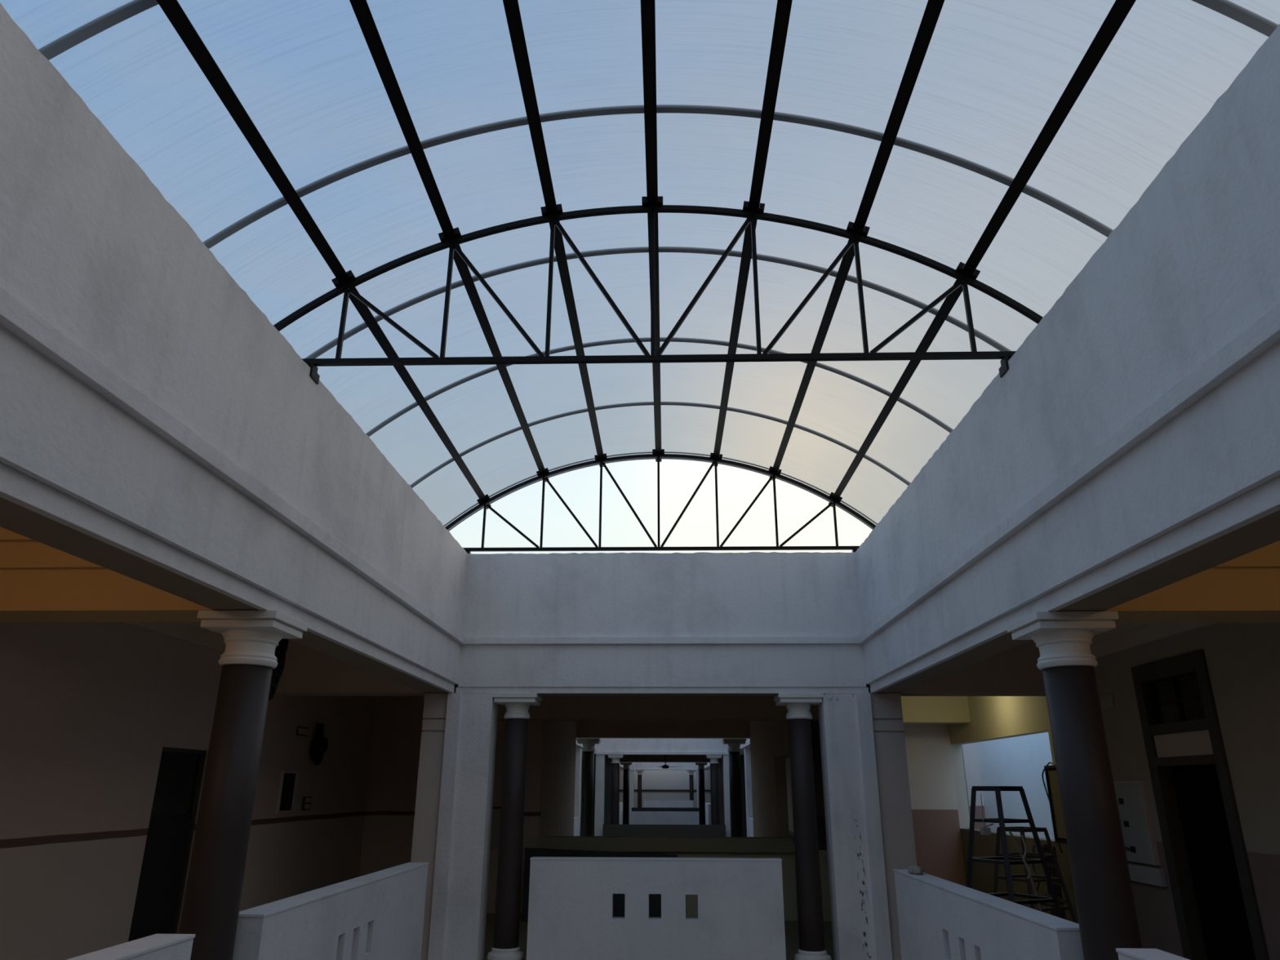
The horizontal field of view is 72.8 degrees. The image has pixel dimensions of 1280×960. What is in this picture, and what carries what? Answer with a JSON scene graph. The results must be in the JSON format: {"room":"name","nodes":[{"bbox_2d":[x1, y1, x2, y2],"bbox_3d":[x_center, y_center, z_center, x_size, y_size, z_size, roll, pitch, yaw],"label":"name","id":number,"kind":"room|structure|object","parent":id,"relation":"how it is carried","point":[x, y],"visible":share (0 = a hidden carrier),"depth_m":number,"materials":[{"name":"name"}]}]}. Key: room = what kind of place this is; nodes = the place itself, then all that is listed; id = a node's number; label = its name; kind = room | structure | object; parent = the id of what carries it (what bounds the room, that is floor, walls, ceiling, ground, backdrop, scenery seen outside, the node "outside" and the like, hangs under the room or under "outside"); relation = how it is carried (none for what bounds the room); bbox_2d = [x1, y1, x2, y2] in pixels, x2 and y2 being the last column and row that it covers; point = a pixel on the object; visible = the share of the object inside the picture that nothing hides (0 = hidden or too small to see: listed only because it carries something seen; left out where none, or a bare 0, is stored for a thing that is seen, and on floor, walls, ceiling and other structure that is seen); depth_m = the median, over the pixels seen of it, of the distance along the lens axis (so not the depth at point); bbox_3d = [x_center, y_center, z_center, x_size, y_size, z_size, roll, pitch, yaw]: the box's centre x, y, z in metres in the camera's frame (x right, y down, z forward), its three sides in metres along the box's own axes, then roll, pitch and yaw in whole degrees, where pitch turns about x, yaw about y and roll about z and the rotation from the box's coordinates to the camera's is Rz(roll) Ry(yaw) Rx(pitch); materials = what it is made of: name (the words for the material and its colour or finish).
{"room":"building atrium","nodes":[
{"label":"building atrium","id":0,"kind":"room"},
{"bbox_2d":[0,526,106,568],"bbox_3d":[-3.838,0.413,5.919,1.990,0.370,0.110,0,-20,2],"label":"ceiling","id":1,"kind":"structure","parent":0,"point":[17,551],"depth_m":5.89,"materials":[{"name":"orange paint"}]},
{"bbox_2d":[0,622,377,959],"bbox_3d":[-4.947,1.986,5.443,0.220,3.660,19.300,0,-20,2],"label":"wall","id":2,"kind":"structure","parent":0,"point":[89,711],"depth_m":7.85,"materials":[{"name":"paint"}]},
{"bbox_2d":[128,746,207,942],"bbox_3d":[-4.803,3.874,8.686,0.100,2.265,0.920,0,-20,2],"label":"door","id":3,"kind":"structure","parent":2,"relation":"in","point":[157,907],"depth_m":8.81,"materials":[{"name":"black wood"}]},
{"bbox_2d":[124,622,226,653],"bbox_3d":[-4.688,1.388,8.725,0.120,0.340,4.900,0,-20,2],"label":"trim","id":4,"kind":"structure","parent":2,"relation":"attached to","point":[189,632],"depth_m":9.00,"materials":[{"name":"paint"}]},
{"bbox_2d":[275,770,301,813],"bbox_3d":[-4.639,4.119,11.465,0.030,0.520,0.570,0,-20,2],"label":"box","id":5,"kind":"object","parent":2,"relation":"attached to","point":[289,785],"visible":1,"depth_m":11.44,"materials":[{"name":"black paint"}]},
{"bbox_2d":[301,796,311,810],"bbox_3d":[-4.624,4.477,12.006,0.024,0.173,0.324,0,-20,2],"label":"switch plate","id":6,"kind":"object","parent":2,"relation":"attached to","point":[306,801],"visible":1,"depth_m":12.01,"materials":[{"name":"beige paint"}]},
{"bbox_2d":[310,723,328,765],"bbox_3d":[-4.538,3.750,12.306,0.116,0.572,0.407,-1,-20,3],"label":"cable coil","id":7,"kind":"object","parent":2,"relation":"hanging from","point":[319,746],"visible":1,"depth_m":12.24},
{"bbox_2d":[0,3,467,687],"bbox_3d":[-2.646,-0.211,5.578,0.420,1.685,12.620,0,-20,2],"label":"wall","id":8,"kind":"structure","parent":0,"point":[89,243],"depth_m":4.58,"materials":[{"name":"paint"}]},
{"bbox_2d":[0,462,454,693],"bbox_3d":[-2.518,0.565,5.077,0.055,0.109,12.200,0,-20,2],"label":"trim","id":9,"kind":"structure","parent":8,"relation":"attached to","point":[17,487],"depth_m":4.60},
{"bbox_2d":[0,497,456,693],"bbox_3d":[-2.699,0.634,5.281,0.320,0.105,12.620,0,-20,2],"label":"soffit","id":10,"kind":"structure","parent":8,"relation":"attached to","point":[16,518],"depth_m":4.74,"materials":[{"name":"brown paint"}]},
{"bbox_2d":[0,285,466,644],"bbox_3d":[-2.414,0.005,5.272,0.061,0.105,12.200,0,-20,2],"label":"trim","id":11,"kind":"structure","parent":8,"relation":"attached to","point":[15,316],"depth_m":4.49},
{"bbox_2d":[273,195,1043,384],"bbox_3d":[0.096,-1.480,6.571,6.288,1.517,0.220,0,-20,2],"label":"roof truss","id":12,"kind":"object","parent":8,"relation":"on","point":[965,277],"visible":0.94,"depth_m":6.50,"materials":[{"name":"metal"}]},
{"bbox_2d":[155,0,491,509],"bbox_3d":[-2.298,-1.795,5.959,0.110,0.112,12.900,0,-20,2],"label":"purlin","id":13,"kind":"object","parent":12,"relation":"on","point":[172,9],"visible":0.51,"depth_m":5.57,"materials":[{"name":"black paint"}]},
{"bbox_2d":[349,0,548,481],"bbox_3d":[-1.506,-2.165,6.066,0.105,0.108,12.900,0,-20,2],"label":"purlin","id":14,"kind":"object","parent":12,"relation":"attached to","point":[361,8],"visible":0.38,"depth_m":6.07,"materials":[{"name":"black paint"}]},
{"bbox_2d":[502,0,605,466],"bbox_3d":[-0.714,-2.374,6.116,0.096,0.100,12.900,0,-20,2],"label":"purlin","id":15,"kind":"object","parent":12,"relation":"attached to","point":[512,9],"visible":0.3,"depth_m":6.33,"materials":[{"name":"black paint"}]},
{"bbox_2d":[0,0,1279,60],"bbox_3d":[0.002,-2.699,3.506,6.617,1.420,1.666,0,-20,2],"label":"skylight panel","id":16,"kind":"object","parent":15,"relation":"on","point":[45,22],"depth_m":4.15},
{"bbox_2d":[315,252,1001,436],"bbox_3d":[0.142,-1.075,8.090,6.617,1.420,1.636,0,-20,2],"label":"skylight panel","id":17,"kind":"object","parent":15,"relation":"on","point":[945,390],"depth_m":8.13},
{"bbox_2d":[48,0,1269,248],"bbox_3d":[0.048,-2.161,5.023,6.617,1.420,1.606,0,-20,2],"label":"skylight panel","id":18,"kind":"object","parent":15,"relation":"on","point":[993,73],"depth_m":5.21,"materials":[{"name":"glass"}]},
{"bbox_2d":[640,0,661,462],"bbox_3d":[0.077,-2.445,6.117,0.084,0.090,12.900,0,-20,2],"label":"purlin","id":19,"kind":"object","parent":12,"relation":"on","point":[647,6],"visible":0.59,"depth_m":6.17,"materials":[{"name":"black paint"}]},
{"bbox_2d":[208,112,1107,358],"bbox_3d":[0.095,-1.621,6.550,6.617,1.420,1.686,0,-20,2],"label":"skylight panel","id":20,"kind":"object","parent":19,"relation":"on","point":[938,210],"depth_m":6.49,"materials":[{"name":"glass"}]},
{"bbox_2d":[368,342,950,488],"bbox_3d":[0.187,-0.539,9.602,6.617,1.420,1.626,0,-20,2],"label":"skylight panel","id":21,"kind":"object","parent":19,"relation":"on","point":[842,409],"depth_m":9.70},
{"bbox_2d":[412,404,907,526],"bbox_3d":[0.234,-0.001,11.120,6.612,1.413,1.648,0,-20,2],"label":"skylight panel","id":22,"kind":"object","parent":19,"relation":"on","point":[819,462],"depth_m":11.18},
{"bbox_2d":[444,453,875,531],"bbox_3d":[0.260,0.313,12.006,6.612,1.413,0.248,0,-20,2],"label":"skylight panel","id":23,"kind":"object","parent":19,"relation":"on","point":[644,453],"depth_m":12.16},
{"bbox_2d":[711,0,792,466],"bbox_3d":[0.868,-2.385,6.072,0.096,0.100,12.900,0,-20,2],"label":"purlin","id":24,"kind":"object","parent":12,"relation":"on","point":[782,13],"visible":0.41,"depth_m":6.31,"materials":[{"name":"black paint"}]},
{"bbox_2d":[768,0,944,480],"bbox_3d":[1.658,-2.186,5.978,0.105,0.108,12.900,0,-20,2],"label":"purlin","id":25,"kind":"object","parent":12,"relation":"on","point":[933,8],"visible":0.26,"depth_m":6.02,"materials":[{"name":"black paint"}]},
{"bbox_2d":[828,0,1136,506],"bbox_3d":[2.448,-1.827,5.826,0.110,0.112,12.900,0,-20,2],"label":"purlin","id":26,"kind":"object","parent":12,"relation":"attached to","point":[1119,11],"visible":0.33,"depth_m":5.53,"materials":[{"name":"black paint"}]},
{"bbox_2d":[359,696,544,913],"bbox_3d":[-3.108,5.229,14.586,2.900,3.660,0.200,0,-20,2],"label":"wall","id":27,"kind":"structure","parent":0,"point":[390,807],"depth_m":14.53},
{"bbox_2d":[489,806,501,848],"bbox_3d":[-2.334,5.710,14.260,0.240,0.640,0.050,0,-20,2],"label":"wall panel","id":28,"kind":"object","parent":27,"relation":"attached to","point":[495,821],"visible":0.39,"depth_m":14.25,"materials":[{"name":"grey paint"}]},
{"bbox_2d":[540,720,576,836],"bbox_3d":[-1.676,6.189,17.281,0.200,3.660,5.600,0,-20,2],"label":"wall","id":29,"kind":"structure","parent":0,"point":[558,776],"depth_m":16.95,"materials":[{"name":"beige paint"}]},
{"bbox_2d":[483,831,834,959],"bbox_3d":[2.488,12.556,29.439,8.840,0.200,72.000,0,-20,2],"label":"floor","id":30,"kind":"structure","parent":0,"point":[791,927],"depth_m":11.70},
{"bbox_2d":[410,693,497,959],"bbox_3d":[-2.255,4.128,10.472,0.850,2.996,0.460,0,-20,2],"label":"pillar","id":31,"kind":"structure","parent":30,"relation":"on","point":[452,829],"depth_m":10.33,"materials":[{"name":"beige paint"}]},
{"bbox_2d":[487,693,542,959],"bbox_3d":[-1.553,4.150,10.533,0.550,2.999,0.550,0,-20,2],"label":"column","id":32,"kind":"structure","parent":30,"relation":"on","point":[508,900],"depth_m":10.41,"materials":[{"name":"brown paint"}]},
{"bbox_2d":[521,847,677,922],"bbox_3d":[-0.597,6.123,13.132,2.330,1.020,0.080,0,-20,2],"label":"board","id":33,"kind":"object","parent":30,"relation":"on","point":[655,900],"visible":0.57,"depth_m":13.21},
{"bbox_2d":[526,856,786,959],"bbox_3d":[0.182,4.986,10.057,2.947,1.115,0.202,0,-20,2],"label":"parapet","id":34,"kind":"object","parent":30,"relation":"on","point":[740,900],"visible":1,"depth_m":9.97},
{"bbox_2d":[539,835,831,920],"bbox_3d":[0.728,6.163,13.449,4.580,1.165,0.340,0,-20,2],"label":"wall","id":35,"kind":"structure","parent":30,"relation":"on","point":[781,847],"depth_m":13.46,"materials":[{"name":"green paint"}]},
{"bbox_2d":[773,693,831,959],"bbox_3d":[1.985,4.126,10.434,0.550,2.999,0.550,0,-20,2],"label":"column","id":36,"kind":"structure","parent":30,"relation":"on","point":[808,882],"depth_m":10.32,"materials":[{"name":"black paint"}]},
{"bbox_2d":[817,693,916,959],"bbox_3d":[2.723,4.095,10.332,0.950,2.996,0.460,0,-20,2],"label":"pillar","id":37,"kind":"structure","parent":30,"relation":"on","point":[869,827],"depth_m":10.20,"materials":[{"name":"beige paint"}]},
{"bbox_2d":[893,869,1084,959],"bbox_3d":[2.807,4.043,7.302,0.222,1.070,4.192,0,-20,2],"label":"parapet","id":38,"kind":"object","parent":30,"relation":"on","point":[939,918],"visible":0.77,"depth_m":7.10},
{"bbox_2d":[966,786,1063,919],"bbox_3d":[3.950,4.299,9.289,0.870,1.929,0.870,9,-21,-23],"label":"ladder","id":39,"kind":"object","parent":30,"relation":"on","point":[1001,820],"visible":0.73,"depth_m":9.32,"materials":[{"name":"black metal"}]},
{"bbox_2d":[1008,830,1042,911],"bbox_3d":[4.557,4.866,10.142,0.070,1.428,0.352,15,-24,-36],"label":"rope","id":40,"kind":"object","parent":30,"relation":"on","point":[1010,832],"visible":0.6,"depth_m":10.19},
{"bbox_2d":[993,826,1077,923],"bbox_3d":[4.783,5.039,10.646,0.803,1.446,0.803,8,-21,-22],"label":"ladder","id":41,"kind":"object","parent":30,"relation":"on","point":[1022,829],"visible":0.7,"depth_m":10.65,"materials":[{"name":"grey metal"}]},
{"bbox_2d":[1032,843,1066,919],"bbox_3d":[6.039,5.933,12.707,0.154,1.141,0.897,1,-20,-3],"label":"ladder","id":42,"kind":"object","parent":30,"relation":"on","point":[1057,886],"visible":0.44,"depth_m":12.70,"materials":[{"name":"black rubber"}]},
{"bbox_2d":[1006,611,1142,959],"bbox_3d":[2.869,2.362,5.444,0.530,2.999,0.530,0,-20,2],"label":"column","id":43,"kind":"structure","parent":30,"relation":"on","point":[1108,922],"depth_m":5.49,"materials":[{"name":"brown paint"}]},
{"bbox_2d":[1115,947,1189,959],"bbox_3d":[2.670,2.441,2.785,0.222,1.075,3.842,0,-20,2],"label":"parapet","id":44,"kind":"object","parent":30,"relation":"on","point":[1123,953],"visible":1,"depth_m":4.62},
{"bbox_2d":[457,551,866,687],"bbox_3d":[0.267,1.824,11.243,5.060,1.720,0.420,0,-20,2],"label":"wall","id":45,"kind":"structure","parent":0,"point":[700,593],"depth_m":11.04,"materials":[{"name":"paint"}]},
{"bbox_2d":[444,448,875,553],"bbox_3d":[0.250,0.313,11.630,6.288,1.517,0.220,0,-20,2],"label":"roof truss","id":46,"kind":"object","parent":45,"relation":"on","point":[774,474],"visible":0.88,"depth_m":11.58,"materials":[{"name":"metal"}]},
{"bbox_2d":[464,636,858,644],"bbox_3d":[0.259,2.019,10.920,4.940,0.085,0.061,0,-20,2],"label":"trim","id":47,"kind":"structure","parent":45,"relation":"attached to","point":[468,640],"depth_m":10.89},
{"bbox_2d":[455,687,868,693],"bbox_3d":[0.260,2.617,10.793,5.120,0.074,0.060,0,-20,2],"label":"trim","id":48,"kind":"structure","parent":45,"relation":"attached to","point":[459,690],"depth_m":10.76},
{"bbox_2d":[453,687,873,696],"bbox_3d":[0.265,2.682,10.982,5.260,0.070,0.340,0,-20,2],"label":"soffit","id":49,"kind":"structure","parent":45,"relation":"attached to","point":[455,688],"depth_m":11.00,"materials":[{"name":"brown paint"}]},
{"bbox_2d":[595,737,728,751],"bbox_3d":[0.836,8.921,31.308,4.800,1.690,0.400,0,-20,2],"label":"wall","id":50,"kind":"structure","parent":0,"point":[606,744],"depth_m":30.91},
{"bbox_2d":[597,751,728,755],"bbox_3d":[0.832,9.754,30.981,4.800,0.100,0.460,0,-20,2],"label":"trim","id":51,"kind":"structure","parent":50,"relation":"attached to","point":[598,753],"depth_m":30.77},
{"bbox_2d":[629,762,697,768],"bbox_3d":[1.686,18.833,59.292,5.000,1.690,0.400,0,-20,2],"label":"wall","id":52,"kind":"structure","parent":0,"point":[635,765],"depth_m":58.89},
{"bbox_2d":[619,768,711,807],"bbox_3d":[1.952,21.945,64.496,12.400,5.500,0.300,0,-20,2],"label":"wall","id":53,"kind":"structure","parent":0,"point":[651,780],"depth_m":64.13,"materials":[{"name":"beige paint"}]},
{"bbox_2d":[619,789,711,791],"bbox_3d":[1.944,22.891,63.976,12.000,0.130,0.050,0,-20,2],"label":"trim","id":54,"kind":"structure","parent":53,"relation":"attached to","point":[643,790],"depth_m":63.95,"materials":[{"name":"brown paint"}]},
{"bbox_2d":[592,754,746,836],"bbox_3d":[0.968,12.525,35.148,5.800,3.660,9.150,0,-20,2],"label":"wall","id":55,"kind":"structure","parent":0,"point":[607,806],"depth_m":31.73,"materials":[{"name":"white paint"}]},
{"bbox_2d":[749,720,790,836],"bbox_3d":[2.567,6.094,16.973,0.200,3.660,6.000,0,-20,2],"label":"wall","id":56,"kind":"structure","parent":0,"point":[769,740],"depth_m":16.40,"materials":[{"name":"beige paint"}]},
{"bbox_2d":[785,757,793,831],"bbox_3d":[7.177,14.963,41.976,0.200,3.660,46.500,0,-20,2],"label":"wall","id":57,"kind":"structure","parent":0,"point":[787,760],"depth_m":40.86,"materials":[{"name":"beige paint"}]},
{"bbox_2d":[810,718,911,849],"bbox_3d":[3.378,5.173,14.367,0.100,3.660,7.880,0,-20,2],"label":"wall","id":58,"kind":"structure","parent":0,"point":[814,724],"depth_m":16.46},
{"bbox_2d":[903,723,966,886],"bbox_3d":[4.998,6.512,18.131,3.110,3.660,0.200,0,-20,2],"label":"wall","id":59,"kind":"structure","parent":0,"point":[934,804],"depth_m":17.94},
{"bbox_2d":[948,696,1079,924],"bbox_3d":[6.578,5.519,15.314,0.220,3.660,10.080,0,-20,2],"label":"wall","id":60,"kind":"structure","parent":0,"point":[991,717],"depth_m":15.66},
{"bbox_2d":[1041,761,1066,853],"bbox_3d":[6.269,4.836,12.825,0.250,1.294,1.316,0,-20,2],"label":"upper cabinet","id":61,"kind":"object","parent":60,"relation":"attached to","point":[1053,789],"visible":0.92,"depth_m":12.89,"materials":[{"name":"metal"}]},
{"bbox_2d":[855,23,1279,687],"bbox_3d":[2.832,-0.247,5.425,0.420,1.685,12.620,0,-20,2],"label":"wall","id":62,"kind":"structure","parent":0,"point":[1194,262],"depth_m":4.66,"materials":[{"name":"paint"}]},
{"bbox_2d":[857,302,1279,644],"bbox_3d":[2.585,-0.028,5.132,0.061,0.105,12.200,0,-20,2],"label":"trim","id":63,"kind":"structure","parent":62,"relation":"attached to","point":[1264,333],"depth_m":4.59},
{"bbox_2d":[868,510,1279,693],"bbox_3d":[2.879,0.597,5.124,0.320,0.105,12.620,0,-20,2],"label":"soffit","id":64,"kind":"structure","parent":62,"relation":"attached to","point":[1264,531],"depth_m":4.88,"materials":[{"name":"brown paint"}]},
{"bbox_2d":[870,475,1279,693],"bbox_3d":[2.685,0.530,4.931,0.055,0.109,12.200,0,-20,2],"label":"trim","id":65,"kind":"structure","parent":62,"relation":"attached to","point":[1264,500],"depth_m":4.71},
{"bbox_2d":[1093,622,1279,959],"bbox_3d":[5.214,1.270,3.329,0.220,3.660,15.420,0,-20,2],"label":"wall","id":66,"kind":"structure","parent":0,"point":[1242,660],"depth_m":7.64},
{"bbox_2d":[1100,693,1115,708],"bbox_3d":[5.284,2.505,9.810,0.020,0.140,0.260,0,-20,2],"label":"cover plate","id":67,"kind":"object","parent":66,"relation":"attached to","point":[1107,701],"visible":1,"depth_m":9.79,"materials":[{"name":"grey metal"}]},
{"bbox_2d":[1113,781,1168,886],"bbox_3d":[5.225,3.723,9.205,0.118,1.000,0.790,0,-20,2],"label":"board","id":68,"kind":"object","parent":66,"relation":"attached to","point":[1132,798],"visible":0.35,"depth_m":9.11,"materials":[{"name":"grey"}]},
{"bbox_2d":[1089,622,1216,658],"bbox_3d":[5.189,1.339,8.495,0.120,0.340,4.800,0,-20,2],"label":"trim","id":69,"kind":"structure","parent":66,"relation":"attached to","point":[1126,636],"depth_m":9.15,"materials":[{"name":"paint"}]},
{"bbox_2d":[1130,649,1269,959],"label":"door","id":70,"kind":"structure","parent":66,"relation":"in","point":[1218,917],"depth_m":8.46,"materials":[{"name":"brown paint"}]},
{"bbox_2d":[1211,540,1279,568],"bbox_3d":[4.112,0.393,5.791,2.110,0.370,0.110,0,-20,2],"label":"ceiling","id":71,"kind":"structure","parent":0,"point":[1268,556],"depth_m":5.75,"materials":[{"name":"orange paint"}]},
{"bbox_3d":[-3.509,12.595,29.607,3.160,0.200,72.000,0,-20,2],"label":"floor","id":72,"kind":"structure","parent":0,"visible":0},
{"bbox_2d":[66,933,195,959],"bbox_3d":[-2.600,2.415,2.853,0.222,1.135,3.652,0,-20,2],"label":"parapet","id":73,"kind":"object","parent":72,"relation":"on","point":[156,946],"visible":1,"depth_m":4.44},
{"bbox_2d":[177,610,307,959],"bbox_3d":[-2.666,2.365,5.505,0.530,2.999,0.530,0,-20,2],"label":"column","id":74,"kind":"structure","parent":72,"relation":"on","point":[211,907],"depth_m":5.55,"materials":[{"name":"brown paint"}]},
{"bbox_2d":[232,862,428,959],"bbox_3d":[-2.465,4.002,7.317,0.222,1.125,4.092,0,-20,2],"label":"parapet","id":75,"kind":"object","parent":72,"relation":"on","point":[379,915],"visible":0.91,"depth_m":7.05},
{"bbox_3d":[-3.582,8.981,30.890,2.990,0.150,72.000,0,-20,2],"label":"ceiling","id":76,"kind":"structure","parent":0,"visible":0},
{"bbox_2d":[0,568,213,622],"bbox_3d":[-3.831,0.639,6.131,1.990,0.655,0.440,0,-20,2],"label":"ceiling beam","id":77,"kind":"structure","parent":76,"relation":"attached to","point":[26,595],"depth_m":5.87,"materials":[{"name":"yellow paint"}]},
{"bbox_2d":[268,638,288,700],"bbox_3d":[-3.344,1.545,8.062,0.104,0.993,0.223,0,-20,0],"label":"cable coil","id":78,"kind":"object","parent":76,"relation":"hanging from","point":[281,650],"visible":0.35,"depth_m":7.98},
{"bbox_2d":[275,640,424,696],"bbox_3d":[-3.678,2.418,11.153,1.990,0.655,0.420,0,-20,2],"label":"ceiling beam","id":79,"kind":"structure","parent":76,"relation":"attached to","point":[307,671],"depth_m":10.92,"materials":[{"name":"beige paint"}]},
{"bbox_3d":[5.364,8.922,30.639,3.110,0.150,72.000,0,-20,2],"label":"ceiling","id":80,"kind":"structure","parent":0,"visible":0},
{"bbox_2d":[901,696,970,724],"bbox_3d":[4.966,4.603,17.429,3.110,0.530,0.400,0,-20,2],"label":"ceiling beam","id":81,"kind":"structure","parent":80,"relation":"attached to","point":[915,709],"depth_m":17.21,"materials":[{"name":"yellow paint"}]},
{"bbox_2d":[899,640,1045,696],"bbox_3d":[4.269,2.365,10.930,2.110,0.655,0.420,0,-20,2],"label":"ceiling beam","id":82,"kind":"structure","parent":80,"relation":"attached to","point":[1015,671],"depth_m":10.69,"materials":[{"name":"beige paint"}]},
{"bbox_2d":[1104,568,1279,622],"bbox_3d":[4.119,0.620,6.002,2.110,0.655,0.440,0,-20,2],"label":"ceiling beam","id":83,"kind":"structure","parent":80,"relation":"attached to","point":[1211,595],"depth_m":5.75,"materials":[{"name":"yellow paint"}]},
{"bbox_3d":[0.411,3.698,15.935,5.900,0.150,9.680,0,-20,2],"label":"ceiling","id":84,"kind":"structure","parent":0,"visible":0},
{"bbox_2d":[497,696,818,720],"bbox_3d":[0.376,3.707,14.702,5.900,0.690,0.400,0,-20,2],"label":"ceiling beam","id":85,"kind":"structure","parent":84,"relation":"attached to","point":[552,708],"depth_m":14.47,"materials":[{"name":"beige paint"}]},
{"bbox_2d":[576,720,750,738],"bbox_3d":[0.555,5.385,20.682,5.900,1.460,0.400,0,-20,2],"label":"ceiling beam","id":86,"kind":"structure","parent":84,"relation":"attached to","point":[584,729],"depth_m":20.32,"materials":[{"name":"beige paint"}]},
{"bbox_3d":[1.014,10.737,35.806,5.900,0.150,9.100,0,-20,2],"label":"ceiling","id":87,"kind":"structure","parent":0,"visible":0},
{"bbox_2d":[619,755,710,762],"bbox_3d":[1.210,12.421,40.245,6.000,1.260,0.400,0,-20,2],"label":"ceiling beam","id":88,"kind":"structure","parent":87,"relation":"attached to","point":[627,758],"depth_m":39.90,"materials":[{"name":"beige paint"}]},
{"bbox_3d":[1.125,15.787,38.578,5.560,0.200,52.700,0,-20,2],"label":"floor","id":89,"kind":"structure","parent":0,"visible":0},
{"bbox_2d":[573,747,582,835],"bbox_3d":[-1.961,9.308,25.100,0.450,2.998,0.400,0,-20,2],"label":"pillar","id":90,"kind":"structure","parent":89,"relation":"on","point":[578,750],"depth_m":25.11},
{"bbox_2d":[576,737,600,835],"bbox_3d":[-1.238,7.659,20.440,0.550,2.999,0.550,0,-20,2],"label":"column","id":91,"kind":"structure","parent":89,"relation":"on","point":[588,744],"depth_m":20.49,"materials":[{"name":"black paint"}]},
{"bbox_2d":[594,754,604,835],"bbox_3d":[-1.416,11.241,30.554,0.310,2.998,0.400,0,-20,2],"label":"pillar","id":92,"kind":"structure","parent":89,"relation":"on","point":[600,758],"depth_m":30.43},
{"bbox_2d":[607,754,623,824],"bbox_3d":[-0.869,11.254,30.586,0.550,2.999,0.550,0,-20,2],"label":"column","id":93,"kind":"structure","parent":89,"relation":"on","point":[615,819],"depth_m":30.61,"materials":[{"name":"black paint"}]},
{"bbox_2d":[620,762,632,824],"bbox_3d":[-0.642,14.608,40.057,0.550,2.999,0.550,0,-20,2],"label":"column","id":94,"kind":"structure","parent":89,"relation":"on","point":[626,765],"depth_m":40.01,"materials":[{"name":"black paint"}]},
{"bbox_2d":[629,769,634,811],"bbox_3d":[-0.621,21.154,58.539,0.400,2.998,0.400,0,-20,2],"label":"pillar","id":95,"kind":"structure","parent":89,"relation":"on","point":[631,771],"depth_m":58.47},
{"bbox_2d":[635,769,644,807],"bbox_3d":[-0.018,21.183,58.617,0.550,2.999,0.550,0,-20,2],"label":"column","id":96,"kind":"structure","parent":89,"relation":"on","point":[639,771],"depth_m":58.64,"materials":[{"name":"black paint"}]},
{"bbox_2d":[621,811,706,824],"bbox_3d":[1.169,16.816,42.935,4.162,0.770,0.212,0,-20,2],"label":"parapet","id":97,"kind":"object","parent":89,"relation":"on","point":[635,817],"visible":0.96,"depth_m":42.87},
{"bbox_2d":[602,824,725,836],"bbox_3d":[0.825,12.134,29.613,4.190,0.700,0.150,0,-20,2],"label":"wall","id":98,"kind":"structure","parent":89,"relation":"on","point":[633,830],"depth_m":29.60,"materials":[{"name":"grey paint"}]},
{"bbox_2d":[631,807,698,811],"bbox_3d":[1.671,21.020,54.697,4.400,0.700,0.200,0,-20,2],"label":"wall","id":99,"kind":"structure","parent":89,"relation":"on","point":[633,809],"depth_m":54.69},
{"bbox_2d":[643,800,693,807],"bbox_3d":[1.840,21.322,56.177,3.262,1.120,0.212,0,-20,2],"label":"parapet","id":100,"kind":"object","parent":89,"relation":"on","point":[646,803],"visible":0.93,"depth_m":56.20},
{"bbox_2d":[687,770,695,799],"bbox_3d":[3.480,21.160,58.519,0.550,2.999,0.550,0,-20,2],"label":"column","id":101,"kind":"structure","parent":89,"relation":"on","point":[691,772],"depth_m":58.62,"materials":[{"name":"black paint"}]},
{"bbox_2d":[694,762,706,824],"bbox_3d":[2.847,14.585,39.959,0.550,2.999,0.550,0,-20,2],"label":"column","id":102,"kind":"structure","parent":89,"relation":"on","point":[700,765],"depth_m":39.90,"materials":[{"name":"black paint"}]},
{"bbox_2d":[705,802,711,824],"bbox_3d":[3.454,16.855,43.594,0.212,1.150,4.412,0,-20,2],"label":"parapet","id":103,"kind":"object","parent":89,"relation":"on","point":[708,806],"visible":0.59,"depth_m":42.14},
{"bbox_2d":[706,754,721,824],"bbox_3d":[2.629,11.230,30.488,0.550,2.999,0.550,0,-20,2],"label":"column","id":104,"kind":"structure","parent":89,"relation":"on","point":[713,759],"depth_m":30.51,"materials":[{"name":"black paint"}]},
{"bbox_2d":[722,755,730,836],"bbox_3d":[3.087,11.211,30.428,0.280,2.998,0.400,0,-20,2],"label":"pillar","id":105,"kind":"structure","parent":89,"relation":"on","point":[725,757],"depth_m":30.31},
{"bbox_2d":[721,738,746,836],"bbox_3d":[2.251,7.636,20.342,0.550,2.999,0.550,0,-20,2],"label":"column","id":106,"kind":"structure","parent":89,"relation":"on","point":[734,750],"depth_m":20.39,"materials":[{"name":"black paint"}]},
{"bbox_2d":[743,747,752,836],"bbox_3d":[3.286,9.273,24.953,0.450,2.998,0.400,0,-20,2],"label":"pillar","id":107,"kind":"structure","parent":89,"relation":"on","point":[747,750],"depth_m":24.95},
{"label":"outside","id":108,"kind":"structure","parent":0,"visible":0},
{"bbox_2d":[976,732,1054,839],"bbox_3d":[8.579,6.657,15.424,0.200,9.200,18.000,0,-20,2],"label":"wall","id":109,"kind":"structure","parent":108,"point":[1017,761],"depth_m":19.77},
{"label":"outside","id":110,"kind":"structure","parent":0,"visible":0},
{"bbox_2d":[962,742,986,829],"bbox_3d":[7.781,9.089,21.698,1.780,8.800,0.200,0,-20,2],"label":"wall","id":111,"kind":"structure","parent":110,"point":[971,766],"depth_m":22.11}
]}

